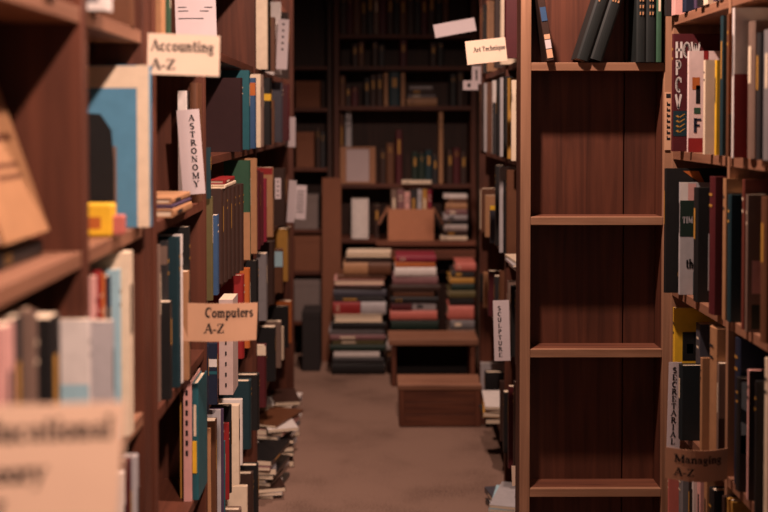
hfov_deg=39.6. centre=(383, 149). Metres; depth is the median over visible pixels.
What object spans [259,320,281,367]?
book
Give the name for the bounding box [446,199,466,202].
book
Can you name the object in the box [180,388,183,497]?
book
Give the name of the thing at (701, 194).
book
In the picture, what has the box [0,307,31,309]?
book
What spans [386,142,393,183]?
book
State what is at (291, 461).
book
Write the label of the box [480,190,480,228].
book
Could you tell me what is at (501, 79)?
book
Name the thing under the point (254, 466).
book
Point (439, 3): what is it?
book
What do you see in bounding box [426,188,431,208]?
book
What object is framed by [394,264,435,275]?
book
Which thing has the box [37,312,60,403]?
book
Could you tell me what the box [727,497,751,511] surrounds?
book
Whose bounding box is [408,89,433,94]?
book
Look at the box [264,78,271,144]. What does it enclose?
book
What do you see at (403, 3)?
book
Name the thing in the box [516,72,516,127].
book
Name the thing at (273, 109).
book
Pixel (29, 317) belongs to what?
book
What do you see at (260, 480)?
book
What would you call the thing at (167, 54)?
sign
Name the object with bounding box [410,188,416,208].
book
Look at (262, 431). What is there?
book
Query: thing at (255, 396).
book
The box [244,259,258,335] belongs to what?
book
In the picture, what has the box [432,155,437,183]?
book
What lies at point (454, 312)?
book
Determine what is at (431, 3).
book
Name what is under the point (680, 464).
sign
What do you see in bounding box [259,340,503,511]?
floor
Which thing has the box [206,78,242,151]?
book
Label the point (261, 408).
book
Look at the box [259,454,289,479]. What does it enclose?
book
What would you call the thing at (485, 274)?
book
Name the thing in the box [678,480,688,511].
book
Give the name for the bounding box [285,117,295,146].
notice sign
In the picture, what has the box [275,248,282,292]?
book
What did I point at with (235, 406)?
book
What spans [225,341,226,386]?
print
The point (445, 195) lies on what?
book
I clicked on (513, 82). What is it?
book
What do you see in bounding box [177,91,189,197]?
book
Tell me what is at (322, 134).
book
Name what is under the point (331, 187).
panel board
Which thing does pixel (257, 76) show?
book
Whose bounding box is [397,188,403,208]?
book
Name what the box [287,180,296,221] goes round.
notice sign
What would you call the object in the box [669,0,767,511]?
bookcase
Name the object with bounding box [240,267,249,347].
book
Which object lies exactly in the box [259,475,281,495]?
book
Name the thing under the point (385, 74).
book
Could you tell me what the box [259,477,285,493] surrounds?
book
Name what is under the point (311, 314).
box
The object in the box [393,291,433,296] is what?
book
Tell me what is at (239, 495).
book
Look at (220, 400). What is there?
book
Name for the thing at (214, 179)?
book
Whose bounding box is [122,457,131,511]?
book
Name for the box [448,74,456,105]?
book
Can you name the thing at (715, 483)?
book
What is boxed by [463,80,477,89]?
sign
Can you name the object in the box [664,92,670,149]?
label sign
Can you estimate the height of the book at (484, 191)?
0.187 m
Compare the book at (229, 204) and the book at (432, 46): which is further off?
the book at (432, 46)
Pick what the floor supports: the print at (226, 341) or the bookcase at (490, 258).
the bookcase at (490, 258)
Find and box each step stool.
[388,330,477,385]
[397,374,481,426]
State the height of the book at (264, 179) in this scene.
0.224 m
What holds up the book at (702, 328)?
on the bookcase at (706, 19)
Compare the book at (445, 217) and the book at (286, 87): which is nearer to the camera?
the book at (286, 87)
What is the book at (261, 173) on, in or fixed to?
on the bookcase at (235, 19)
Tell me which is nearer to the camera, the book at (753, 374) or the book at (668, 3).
the book at (753, 374)
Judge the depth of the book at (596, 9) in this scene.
2.69 m
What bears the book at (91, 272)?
on the bookcase at (47, 47)
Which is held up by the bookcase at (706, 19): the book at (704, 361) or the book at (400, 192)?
the book at (704, 361)
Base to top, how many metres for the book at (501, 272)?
0.244 m
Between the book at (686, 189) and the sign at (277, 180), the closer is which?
the book at (686, 189)
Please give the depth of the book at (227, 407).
2.86 m
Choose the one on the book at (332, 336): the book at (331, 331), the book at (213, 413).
the book at (331, 331)
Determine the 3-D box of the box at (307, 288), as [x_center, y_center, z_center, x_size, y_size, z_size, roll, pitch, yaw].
[-0.433,0.855,6.174,0.162,0.235,0.203,0,2,0]
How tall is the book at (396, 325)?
0.058 m
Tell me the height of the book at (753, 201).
0.271 m
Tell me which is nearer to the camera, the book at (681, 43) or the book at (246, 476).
the book at (681, 43)
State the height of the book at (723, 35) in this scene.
0.294 m
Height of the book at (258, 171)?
0.263 m
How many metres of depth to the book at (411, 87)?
6.03 m
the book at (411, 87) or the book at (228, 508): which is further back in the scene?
the book at (411, 87)
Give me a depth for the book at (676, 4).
2.61 m
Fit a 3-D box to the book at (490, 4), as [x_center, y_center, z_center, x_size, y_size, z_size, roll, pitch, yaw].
[0.521,-0.469,4.404,0.190,0.290,0.030,0,2,0]
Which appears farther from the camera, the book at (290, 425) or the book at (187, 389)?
the book at (290, 425)
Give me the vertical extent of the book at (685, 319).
0.292 m
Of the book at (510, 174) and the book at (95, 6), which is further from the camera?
the book at (510, 174)
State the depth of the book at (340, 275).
5.65 m
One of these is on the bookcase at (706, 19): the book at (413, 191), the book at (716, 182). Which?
the book at (716, 182)
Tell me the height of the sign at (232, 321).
0.084 m
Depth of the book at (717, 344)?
2.28 m
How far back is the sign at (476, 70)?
4.59 m
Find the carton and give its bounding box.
[378,206,442,240]
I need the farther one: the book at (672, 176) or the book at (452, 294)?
the book at (452, 294)
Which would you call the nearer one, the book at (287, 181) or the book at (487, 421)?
the book at (487, 421)
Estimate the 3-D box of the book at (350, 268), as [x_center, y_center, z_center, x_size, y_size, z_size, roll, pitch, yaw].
[-0.150,0.626,5.743,0.129,0.065,0.210,0,2,0]
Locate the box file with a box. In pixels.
[352,196,368,238]
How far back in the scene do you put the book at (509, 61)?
3.85 m
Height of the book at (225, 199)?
0.248 m
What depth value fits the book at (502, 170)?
3.86 m
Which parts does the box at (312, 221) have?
lid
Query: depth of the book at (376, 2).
6.02 m
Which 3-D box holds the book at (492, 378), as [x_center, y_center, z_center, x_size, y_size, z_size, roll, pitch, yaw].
[0.521,1.002,4.531,0.190,0.124,0.040,0,2,0]
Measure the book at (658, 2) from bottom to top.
0.231 m
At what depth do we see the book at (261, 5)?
3.80 m
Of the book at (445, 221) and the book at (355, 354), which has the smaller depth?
the book at (355, 354)
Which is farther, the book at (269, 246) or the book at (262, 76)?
the book at (269, 246)
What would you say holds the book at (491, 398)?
on the book at (492, 411)
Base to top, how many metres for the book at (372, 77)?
0.175 m
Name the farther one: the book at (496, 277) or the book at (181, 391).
the book at (496, 277)
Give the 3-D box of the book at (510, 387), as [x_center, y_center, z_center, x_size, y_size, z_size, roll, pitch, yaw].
[0.520,0.947,3.650,0.190,0.282,0.020,0,2,0]
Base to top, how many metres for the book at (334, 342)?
0.025 m
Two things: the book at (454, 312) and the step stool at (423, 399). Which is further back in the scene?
the book at (454, 312)
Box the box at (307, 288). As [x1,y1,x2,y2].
[294,275,321,320]
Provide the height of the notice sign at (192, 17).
0.152 m
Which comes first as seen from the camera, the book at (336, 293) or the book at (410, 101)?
the book at (336, 293)
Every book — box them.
[0,92,48,245]
[0,238,42,270]
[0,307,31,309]
[0,310,37,403]
[0,314,22,404]
[0,321,14,404]
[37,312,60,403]
[60,318,90,403]
[87,0,111,12]
[88,65,151,226]
[89,250,133,435]
[89,268,121,401]
[89,270,101,318]
[89,275,96,318]
[91,319,113,402]
[96,0,134,27]
[101,273,105,318]
[105,275,110,318]
[119,470,125,511]
[122,453,138,511]
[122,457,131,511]
[156,0,164,33]
[157,191,189,203]
[157,198,190,207]
[157,201,191,217]
[157,226,190,375]
[157,234,182,382]
[157,236,180,387]
[157,240,168,299]
[157,244,160,401]
[161,300,171,399]
[165,0,170,33]
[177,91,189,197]
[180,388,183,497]
[183,270,189,379]
[183,368,199,501]
[190,83,201,202]
[192,371,206,499]
[206,70,249,149]
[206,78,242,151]
[206,147,210,198]
[206,196,212,300]
[207,273,244,358]
[207,342,217,404]
[207,345,208,412]
[207,409,220,511]
[207,418,216,511]
[207,428,210,511]
[209,408,223,511]
[210,404,231,492]
[211,158,256,253]
[211,176,234,183]
[211,180,235,187]
[211,188,227,281]
[211,189,223,283]
[213,214,218,294]
[218,378,251,448]
[218,398,242,464]
[218,403,239,484]
[219,293,237,394]
[224,160,250,259]
[224,422,229,499]
[224,440,225,511]
[225,484,247,511]
[226,506,241,511]
[227,187,231,278]
[229,185,235,275]
[233,184,239,273]
[235,183,243,270]
[238,372,259,429]
[239,470,253,511]
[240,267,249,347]
[240,462,258,511]
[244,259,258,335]
[250,74,260,146]
[250,78,255,148]
[256,0,267,69]
[257,167,273,236]
[257,170,260,249]
[257,240,274,304]
[257,252,267,320]
[257,325,275,380]
[257,343,266,406]
[257,415,298,435]
[257,421,299,439]
[257,427,298,442]
[257,439,289,465]
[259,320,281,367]
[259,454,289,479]
[259,460,288,482]
[259,461,275,470]
[259,462,275,474]
[259,464,289,486]
[259,472,289,498]
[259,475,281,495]
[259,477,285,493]
[260,172,263,244]
[260,393,271,410]
[261,74,263,146]
[262,0,270,70]
[263,178,266,241]
[264,17,275,71]
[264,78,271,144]
[265,419,298,432]
[266,2,280,74]
[267,228,287,280]
[267,305,288,347]
[270,388,300,405]
[272,82,282,141]
[272,100,274,143]
[273,12,288,78]
[273,168,285,225]
[273,300,291,342]
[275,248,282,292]
[278,226,290,276]
[279,433,293,443]
[281,326,283,359]
[282,437,293,455]
[283,84,289,140]
[284,444,293,451]
[286,180,288,216]
[289,456,293,466]
[316,128,320,167]
[320,132,325,167]
[329,322,383,333]
[330,329,384,339]
[330,336,385,350]
[332,314,385,328]
[332,340,383,344]
[332,355,384,373]
[333,284,385,296]
[333,300,360,313]
[333,351,383,362]
[334,274,383,284]
[334,297,383,301]
[334,314,381,321]
[334,351,379,357]
[336,285,381,289]
[337,269,385,279]
[340,76,345,105]
[340,114,343,146]
[344,258,367,274]
[345,111,351,146]
[345,251,390,261]
[346,86,351,105]
[346,249,390,256]
[352,44,357,65]
[352,87,357,105]
[358,42,363,65]
[361,0,366,33]
[361,297,385,313]
[364,78,369,105]
[367,0,373,33]
[368,262,390,274]
[370,75,375,105]
[372,42,377,65]
[374,0,378,33]
[374,203,379,237]
[376,74,382,105]
[378,45,384,65]
[380,149,385,183]
[384,73,387,105]
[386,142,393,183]
[386,349,390,373]
[387,0,393,33]
[387,335,390,350]
[388,72,399,105]
[390,279,439,290]
[390,305,436,319]
[390,318,437,330]
[391,188,396,208]
[391,291,437,302]
[391,303,411,310]
[393,270,437,284]
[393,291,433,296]
[394,257,434,266]
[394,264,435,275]
[395,251,435,261]
[396,130,401,183]
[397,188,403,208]
[400,0,406,33]
[400,40,406,65]
[400,73,404,105]
[402,180,430,183]
[404,191,409,208]
[406,98,436,105]
[407,95,435,97]
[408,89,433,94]
[409,86,432,88]
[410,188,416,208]
[411,151,417,179]
[412,303,435,309]
[417,189,421,208]
[418,153,424,179]
[421,0,427,33]
[422,188,426,208]
[424,149,431,183]
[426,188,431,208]
[428,0,435,33]
[429,43,436,65]
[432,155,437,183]
[436,0,442,23]
[437,42,443,65]
[438,112,442,183]
[439,233,466,239]
[442,193,466,198]
[442,213,466,219]
[442,227,466,235]
[443,0,448,22]
[443,220,466,223]
[443,222,466,229]
[444,201,466,208]
[444,209,466,214]
[445,149,452,183]
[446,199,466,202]
[446,285,474,297]
[446,299,473,319]
[446,321,474,330]
[447,272,473,283]
[447,296,473,304]
[447,320,473,328]
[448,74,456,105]
[448,280,473,290]
[449,265,473,277]
[452,147,459,183]
[453,257,475,270]
[456,72,463,105]
[460,151,466,183]
[479,404,499,423]
[480,84,483,150]
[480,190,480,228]
[480,274,482,301]
[480,362,503,389]
[481,8,487,73]
[481,188,494,231]
[482,390,499,409]
[483,4,489,72]
[483,272,487,307]
[483,401,499,416]
[484,83,486,151]
[484,370,503,389]
[485,195,494,236]
[485,409,499,412]
[485,486,495,499]
[487,1,499,71]
[487,82,491,152]
[488,270,498,315]
[489,205,494,242]
[489,481,514,509]
[492,80,495,153]
[494,0,504,67]
[494,275,498,299]
[495,165,504,245]
[496,79,499,155]
[499,167,515,252]
[499,270,504,299]
[499,380,503,440]
[500,0,516,64]
[500,78,502,156]
[503,76,515,157]
[503,180,505,252]
[503,390,507,452]
[504,0,516,58]
[506,170,515,257]
[507,78,515,158]
[507,280,515,322]
[508,385,512,467]
[510,285,515,356]
[511,80,515,160]
[513,380,515,465]
[515,290,515,364]
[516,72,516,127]
[532,0,553,61]
[571,0,608,62]
[589,0,621,62]
[628,0,645,62]
[644,0,655,62]
[654,0,661,62]
[664,0,671,15]
[664,168,726,292]
[668,479,678,511]
[671,34,719,150]
[672,0,682,15]
[673,307,715,362]
[678,182,709,294]
[678,363,699,440]
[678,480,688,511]
[682,0,694,12]
[687,51,719,151]
[688,482,691,511]
[692,482,696,511]
[693,187,709,301]
[694,0,700,8]
[696,322,720,362]
[697,482,703,511]
[698,0,705,6]
[700,357,709,450]
[703,60,714,153]
[704,0,717,4]
[704,480,724,511]
[709,176,726,314]
[709,325,725,449]
[709,486,723,511]
[714,60,719,154]
[716,362,725,449]
[719,15,726,155]
[722,178,767,319]
[722,495,736,511]
[726,14,732,155]
[727,194,741,321]
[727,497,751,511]
[731,8,767,157]
[734,336,767,482]
[735,376,746,491]
[741,179,767,329]
[745,194,767,331]
[746,369,764,499]
[747,21,767,158]
[754,380,764,511]
[756,32,763,159]
[760,196,767,343]
[763,29,767,160]
[763,357,767,511]
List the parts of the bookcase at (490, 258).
panel, shelf, shelf, shelf, shelf, panel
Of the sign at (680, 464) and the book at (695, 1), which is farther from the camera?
the book at (695, 1)
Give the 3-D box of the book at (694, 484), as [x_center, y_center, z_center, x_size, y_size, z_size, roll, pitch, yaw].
[0.801,0.869,2.447,0.190,0.286,0.010,0,2,0]
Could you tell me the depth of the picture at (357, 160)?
6.04 m
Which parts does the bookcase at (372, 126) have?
panel, shelf, shelf, shelf, shelf, shelf, rail, panel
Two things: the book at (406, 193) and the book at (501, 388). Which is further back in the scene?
the book at (406, 193)
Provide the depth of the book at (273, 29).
3.95 m
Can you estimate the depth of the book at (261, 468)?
3.78 m
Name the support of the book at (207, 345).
on the bookcase at (235, 19)
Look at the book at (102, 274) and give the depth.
1.58 m
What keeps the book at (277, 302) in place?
on the bookcase at (235, 19)
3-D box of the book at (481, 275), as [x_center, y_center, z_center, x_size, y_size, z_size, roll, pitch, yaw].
[0.517,0.608,4.701,0.190,0.120,0.020,0,2,0]
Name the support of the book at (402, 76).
on the bookcase at (372, 126)
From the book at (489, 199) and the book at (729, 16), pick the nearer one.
the book at (729, 16)
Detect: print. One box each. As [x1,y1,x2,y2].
[185,390,187,455]
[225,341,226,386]
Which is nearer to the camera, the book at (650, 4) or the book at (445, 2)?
the book at (650, 4)
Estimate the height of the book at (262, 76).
0.247 m
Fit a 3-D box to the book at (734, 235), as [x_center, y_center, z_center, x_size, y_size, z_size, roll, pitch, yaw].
[0.805,0.224,2.205,0.190,0.263,0.020,0,2,0]
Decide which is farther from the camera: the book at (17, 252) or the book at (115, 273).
the book at (115, 273)
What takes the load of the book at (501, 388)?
on the bookcase at (490, 258)
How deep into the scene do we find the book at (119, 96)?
1.76 m
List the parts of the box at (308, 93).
lid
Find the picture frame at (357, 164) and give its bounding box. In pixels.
[340,147,375,183]
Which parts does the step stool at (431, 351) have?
panel, panel, panel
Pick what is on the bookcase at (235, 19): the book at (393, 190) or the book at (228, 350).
the book at (228, 350)
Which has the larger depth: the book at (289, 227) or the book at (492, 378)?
the book at (289, 227)
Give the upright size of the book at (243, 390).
0.208 m
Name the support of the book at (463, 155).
on the bookcase at (372, 126)
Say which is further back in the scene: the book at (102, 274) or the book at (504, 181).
the book at (504, 181)
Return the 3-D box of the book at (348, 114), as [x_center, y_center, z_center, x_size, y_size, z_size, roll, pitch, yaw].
[-0.204,-0.018,6.171,0.034,0.413,0.140,0,2,0]
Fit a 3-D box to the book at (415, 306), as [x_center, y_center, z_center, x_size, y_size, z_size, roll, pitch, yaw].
[0.213,0.831,5.789,0.125,0.042,0.231,0,2,0]
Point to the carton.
(403, 224)
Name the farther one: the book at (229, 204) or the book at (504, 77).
the book at (504, 77)
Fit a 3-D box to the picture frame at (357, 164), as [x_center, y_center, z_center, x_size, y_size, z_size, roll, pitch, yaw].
[-0.148,0.088,6.044,0.200,0.209,0.020,0,2,0]
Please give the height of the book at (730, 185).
0.295 m
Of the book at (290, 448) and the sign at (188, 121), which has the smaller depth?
the sign at (188, 121)
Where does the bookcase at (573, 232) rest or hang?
on the floor
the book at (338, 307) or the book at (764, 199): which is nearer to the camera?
the book at (764, 199)
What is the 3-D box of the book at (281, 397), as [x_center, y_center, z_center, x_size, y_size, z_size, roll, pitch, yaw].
[-0.431,1.077,4.647,0.110,0.015,0.227,0,2,-11]
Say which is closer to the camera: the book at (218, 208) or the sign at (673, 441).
the sign at (673, 441)
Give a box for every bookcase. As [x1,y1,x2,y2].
[0,0,151,511]
[149,0,293,511]
[293,0,333,347]
[334,0,476,347]
[479,0,624,511]
[515,0,671,511]
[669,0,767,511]
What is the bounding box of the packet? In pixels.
[89,203,125,235]
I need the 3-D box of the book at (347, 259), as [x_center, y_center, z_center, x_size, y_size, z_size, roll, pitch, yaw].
[-0.085,0.578,5.760,0.243,0.028,0.239,0,2,-1]
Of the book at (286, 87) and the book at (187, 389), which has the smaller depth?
the book at (187, 389)
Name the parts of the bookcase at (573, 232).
panel, shelf, shelf, shelf, shelf, panel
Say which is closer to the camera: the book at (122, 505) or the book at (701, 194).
the book at (122, 505)
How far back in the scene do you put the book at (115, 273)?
1.66 m
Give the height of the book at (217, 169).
0.307 m
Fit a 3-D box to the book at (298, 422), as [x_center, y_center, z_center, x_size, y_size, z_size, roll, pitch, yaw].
[-0.436,1.125,4.296,0.121,0.014,0.235,0,2,17]
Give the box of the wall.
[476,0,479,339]
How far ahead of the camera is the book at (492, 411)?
4.17 m
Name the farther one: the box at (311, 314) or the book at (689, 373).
the box at (311, 314)
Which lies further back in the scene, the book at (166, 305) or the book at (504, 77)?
the book at (504, 77)
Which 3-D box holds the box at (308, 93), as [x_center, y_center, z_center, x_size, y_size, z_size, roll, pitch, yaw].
[-0.432,-0.316,6.141,0.142,0.152,0.203,0,2,0]
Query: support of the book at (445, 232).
on the book at (442, 237)
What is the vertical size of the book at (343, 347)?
0.031 m
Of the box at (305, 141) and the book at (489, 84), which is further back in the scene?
the box at (305, 141)
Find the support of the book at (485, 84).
on the bookcase at (490, 258)
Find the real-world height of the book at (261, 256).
0.234 m
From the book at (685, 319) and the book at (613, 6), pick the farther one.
the book at (613, 6)
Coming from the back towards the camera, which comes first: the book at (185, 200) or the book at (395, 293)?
the book at (395, 293)
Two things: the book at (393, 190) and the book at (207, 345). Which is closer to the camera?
the book at (207, 345)
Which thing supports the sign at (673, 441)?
attached to the bookcase at (706, 19)
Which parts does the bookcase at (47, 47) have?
shelf, shelf, shelf, shelf, panel, shelf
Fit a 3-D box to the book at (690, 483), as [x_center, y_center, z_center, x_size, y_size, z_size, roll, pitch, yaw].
[0.808,0.881,2.496,0.190,0.259,0.020,0,2,0]
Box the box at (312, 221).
[294,193,319,228]
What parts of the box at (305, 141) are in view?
lid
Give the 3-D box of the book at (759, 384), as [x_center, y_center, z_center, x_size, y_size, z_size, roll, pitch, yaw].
[0.800,0.566,2.028,0.190,0.255,0.010,0,2,0]
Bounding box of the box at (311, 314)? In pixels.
[302,305,321,370]
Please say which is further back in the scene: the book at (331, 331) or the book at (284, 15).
the book at (331, 331)
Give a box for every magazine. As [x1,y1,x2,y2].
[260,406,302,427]
[266,392,302,407]
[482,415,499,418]
[489,485,514,511]
[505,254,515,262]
[505,258,515,266]
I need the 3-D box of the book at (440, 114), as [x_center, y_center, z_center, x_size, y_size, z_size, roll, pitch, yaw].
[0.323,-0.013,6.114,0.023,0.407,0.140,0,2,0]
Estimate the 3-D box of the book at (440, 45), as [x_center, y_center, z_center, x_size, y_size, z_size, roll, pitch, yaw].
[0.321,-0.544,6.109,0.037,0.137,0.140,0,2,0]
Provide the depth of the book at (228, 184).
2.82 m
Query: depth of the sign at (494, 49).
3.35 m
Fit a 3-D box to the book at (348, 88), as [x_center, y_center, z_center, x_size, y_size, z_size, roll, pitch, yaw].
[-0.202,-0.306,6.093,0.031,0.113,0.140,0,2,0]
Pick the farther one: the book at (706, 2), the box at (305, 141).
the box at (305, 141)
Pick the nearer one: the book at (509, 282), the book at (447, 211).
the book at (509, 282)
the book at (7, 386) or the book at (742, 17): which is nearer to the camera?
the book at (7, 386)
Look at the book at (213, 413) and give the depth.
2.67 m
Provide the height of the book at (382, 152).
0.192 m
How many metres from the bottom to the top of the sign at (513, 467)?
0.061 m
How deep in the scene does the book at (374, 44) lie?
6.04 m
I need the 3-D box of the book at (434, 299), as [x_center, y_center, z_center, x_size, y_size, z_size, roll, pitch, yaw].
[0.161,0.794,5.769,0.250,0.031,0.224,0,2,0]
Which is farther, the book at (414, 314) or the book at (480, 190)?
the book at (414, 314)
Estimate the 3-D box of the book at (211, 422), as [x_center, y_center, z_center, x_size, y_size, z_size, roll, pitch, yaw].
[-0.501,0.790,2.587,0.190,0.275,0.030,0,2,0]
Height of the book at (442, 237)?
0.024 m
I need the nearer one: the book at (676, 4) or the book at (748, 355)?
the book at (748, 355)
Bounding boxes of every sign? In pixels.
[0,401,125,511]
[147,33,219,75]
[175,0,216,35]
[176,109,204,194]
[183,302,257,341]
[275,178,280,198]
[276,19,288,69]
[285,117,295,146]
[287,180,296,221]
[295,185,306,218]
[433,18,475,37]
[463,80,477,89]
[465,37,506,64]
[472,66,480,83]
[493,300,509,360]
[512,466,514,485]
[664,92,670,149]
[665,447,727,481]
[666,362,681,448]
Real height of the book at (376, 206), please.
0.188 m
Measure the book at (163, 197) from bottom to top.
0.012 m
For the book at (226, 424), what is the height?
0.202 m
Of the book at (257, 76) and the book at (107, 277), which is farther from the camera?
the book at (257, 76)
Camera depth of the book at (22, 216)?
1.34 m
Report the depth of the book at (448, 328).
5.68 m
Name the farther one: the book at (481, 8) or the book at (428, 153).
the book at (428, 153)
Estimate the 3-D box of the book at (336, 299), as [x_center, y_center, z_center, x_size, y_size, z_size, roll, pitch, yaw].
[-0.133,0.789,5.755,0.264,0.025,0.211,0,2,-1]
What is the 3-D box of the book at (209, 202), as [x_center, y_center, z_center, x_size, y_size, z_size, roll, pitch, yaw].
[-0.423,0.235,2.542,0.030,0.248,0.015,0,2,0]
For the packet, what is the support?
on the bookcase at (47, 47)
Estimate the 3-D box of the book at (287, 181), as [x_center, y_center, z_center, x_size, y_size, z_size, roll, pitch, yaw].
[-0.514,0.216,4.766,0.190,0.160,0.050,0,2,0]
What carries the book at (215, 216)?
on the bookcase at (235, 19)
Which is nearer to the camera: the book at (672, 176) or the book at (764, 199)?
the book at (764, 199)
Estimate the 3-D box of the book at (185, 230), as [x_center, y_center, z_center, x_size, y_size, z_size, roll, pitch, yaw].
[-0.494,0.313,2.195,0.190,0.311,0.012,0,2,0]
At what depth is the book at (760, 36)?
2.01 m
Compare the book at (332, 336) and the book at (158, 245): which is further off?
the book at (332, 336)
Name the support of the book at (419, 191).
in the carton
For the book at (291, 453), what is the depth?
4.16 m
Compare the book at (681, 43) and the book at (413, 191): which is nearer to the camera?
the book at (681, 43)
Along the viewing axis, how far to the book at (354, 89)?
6.02 m
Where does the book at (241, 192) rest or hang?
on the bookcase at (235, 19)
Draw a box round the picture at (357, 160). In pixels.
[346,149,368,181]
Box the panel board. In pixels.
[322,178,340,360]
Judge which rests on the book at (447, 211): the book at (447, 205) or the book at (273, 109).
the book at (447, 205)
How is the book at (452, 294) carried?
on the book at (452, 301)
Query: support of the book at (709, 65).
on the bookcase at (706, 19)
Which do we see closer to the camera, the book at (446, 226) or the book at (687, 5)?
the book at (687, 5)
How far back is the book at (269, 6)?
3.88 m
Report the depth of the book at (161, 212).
2.03 m
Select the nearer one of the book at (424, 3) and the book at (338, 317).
the book at (338, 317)
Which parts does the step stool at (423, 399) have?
panel, panel, panel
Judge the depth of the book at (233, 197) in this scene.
2.94 m
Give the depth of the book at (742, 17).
2.12 m
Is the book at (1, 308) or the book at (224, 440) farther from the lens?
the book at (224, 440)
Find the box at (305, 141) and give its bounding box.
[296,132,315,167]
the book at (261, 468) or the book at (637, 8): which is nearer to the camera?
the book at (637, 8)
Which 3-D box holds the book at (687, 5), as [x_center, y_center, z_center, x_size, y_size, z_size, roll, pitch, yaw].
[0.808,-0.433,2.543,0.190,0.208,0.028,0,2,0]
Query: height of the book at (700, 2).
0.173 m
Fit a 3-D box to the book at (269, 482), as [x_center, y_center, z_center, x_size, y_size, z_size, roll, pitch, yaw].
[-0.432,1.193,3.929,0.107,0.012,0.221,0,2,13]
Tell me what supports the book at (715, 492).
on the bookcase at (706, 19)
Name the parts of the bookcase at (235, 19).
panel, shelf, shelf, shelf, shelf, shelf, shelf, shelf, shelf, shelf, panel, shelf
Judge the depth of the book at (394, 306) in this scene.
5.67 m
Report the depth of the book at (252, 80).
3.42 m
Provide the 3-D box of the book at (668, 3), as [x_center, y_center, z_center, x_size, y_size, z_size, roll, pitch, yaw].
[0.791,-0.444,2.644,0.190,0.226,0.013,0,2,0]
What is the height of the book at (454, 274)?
0.036 m
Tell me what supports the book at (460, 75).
on the bookcase at (372, 126)
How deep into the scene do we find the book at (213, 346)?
2.62 m
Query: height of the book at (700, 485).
0.280 m
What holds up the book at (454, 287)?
on the book at (452, 294)
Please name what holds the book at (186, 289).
on the bookcase at (235, 19)
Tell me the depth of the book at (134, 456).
1.71 m
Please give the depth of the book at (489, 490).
3.75 m
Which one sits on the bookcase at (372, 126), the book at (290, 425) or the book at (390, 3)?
the book at (390, 3)
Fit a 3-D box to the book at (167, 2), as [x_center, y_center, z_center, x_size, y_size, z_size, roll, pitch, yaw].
[-0.498,-0.262,2.015,0.190,0.120,0.015,0,2,0]
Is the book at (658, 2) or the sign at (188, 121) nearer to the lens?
the sign at (188, 121)
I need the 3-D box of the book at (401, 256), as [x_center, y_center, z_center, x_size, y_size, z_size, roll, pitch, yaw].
[0.169,0.576,5.774,0.212,0.031,0.231,0,2,0]
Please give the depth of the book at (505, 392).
3.81 m
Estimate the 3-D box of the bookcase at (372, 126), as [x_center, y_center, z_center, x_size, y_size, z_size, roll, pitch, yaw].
[0.119,0.030,6.104,0.804,2.300,0.400,0,2,0]
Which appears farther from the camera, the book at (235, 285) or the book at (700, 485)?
the book at (235, 285)
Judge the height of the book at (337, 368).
0.062 m
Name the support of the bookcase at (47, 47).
on the floor
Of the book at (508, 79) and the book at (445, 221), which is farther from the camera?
the book at (445, 221)
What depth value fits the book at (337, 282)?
5.65 m
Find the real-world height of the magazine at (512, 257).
0.009 m
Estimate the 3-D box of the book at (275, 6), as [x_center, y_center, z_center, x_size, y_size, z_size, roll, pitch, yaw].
[-0.507,-0.445,4.266,0.190,0.290,0.030,0,2,0]
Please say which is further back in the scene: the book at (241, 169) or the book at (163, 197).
the book at (241, 169)
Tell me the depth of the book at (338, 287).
5.64 m
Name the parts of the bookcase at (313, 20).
panel, shelf, shelf, shelf, shelf, shelf, shelf, panel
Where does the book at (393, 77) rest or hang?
on the bookcase at (372, 126)
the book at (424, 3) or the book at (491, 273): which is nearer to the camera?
the book at (491, 273)
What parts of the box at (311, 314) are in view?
lid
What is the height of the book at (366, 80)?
0.158 m
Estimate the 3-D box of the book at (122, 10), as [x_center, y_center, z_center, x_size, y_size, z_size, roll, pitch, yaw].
[-0.460,-0.336,1.744,0.100,0.270,0.030,0,2,0]
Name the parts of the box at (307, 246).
lid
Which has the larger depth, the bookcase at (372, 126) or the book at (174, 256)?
the bookcase at (372, 126)
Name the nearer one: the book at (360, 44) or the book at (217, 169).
the book at (217, 169)
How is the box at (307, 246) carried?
on the bookcase at (313, 20)
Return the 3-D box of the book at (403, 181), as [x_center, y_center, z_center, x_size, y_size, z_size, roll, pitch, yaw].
[0.183,0.182,6.048,0.167,0.020,0.120,0,2,0]
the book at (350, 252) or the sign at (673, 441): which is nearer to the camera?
the sign at (673, 441)
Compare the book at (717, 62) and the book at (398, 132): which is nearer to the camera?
the book at (717, 62)
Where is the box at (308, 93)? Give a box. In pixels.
[295,81,321,107]
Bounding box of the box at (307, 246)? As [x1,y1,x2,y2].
[294,233,321,270]
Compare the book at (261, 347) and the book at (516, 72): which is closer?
the book at (516, 72)
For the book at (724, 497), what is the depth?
2.24 m
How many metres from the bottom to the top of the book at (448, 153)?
0.192 m
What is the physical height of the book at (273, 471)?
0.021 m
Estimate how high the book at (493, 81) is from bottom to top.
0.290 m
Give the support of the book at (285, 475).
on the floor
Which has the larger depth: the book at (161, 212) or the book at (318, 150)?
the book at (318, 150)
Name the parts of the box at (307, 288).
lid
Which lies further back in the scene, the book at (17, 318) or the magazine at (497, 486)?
the magazine at (497, 486)
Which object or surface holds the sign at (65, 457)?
attached to the bookcase at (47, 47)
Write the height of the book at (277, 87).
0.247 m
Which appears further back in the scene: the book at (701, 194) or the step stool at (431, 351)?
the step stool at (431, 351)
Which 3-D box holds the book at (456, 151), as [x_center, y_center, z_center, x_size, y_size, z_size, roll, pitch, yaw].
[0.412,0.089,6.117,0.037,0.203,0.140,0,2,0]
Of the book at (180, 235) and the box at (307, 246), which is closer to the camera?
the book at (180, 235)
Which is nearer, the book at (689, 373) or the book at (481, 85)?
the book at (689, 373)
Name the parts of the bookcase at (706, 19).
panel, shelf, shelf, shelf, shelf, shelf, shelf, shelf, shelf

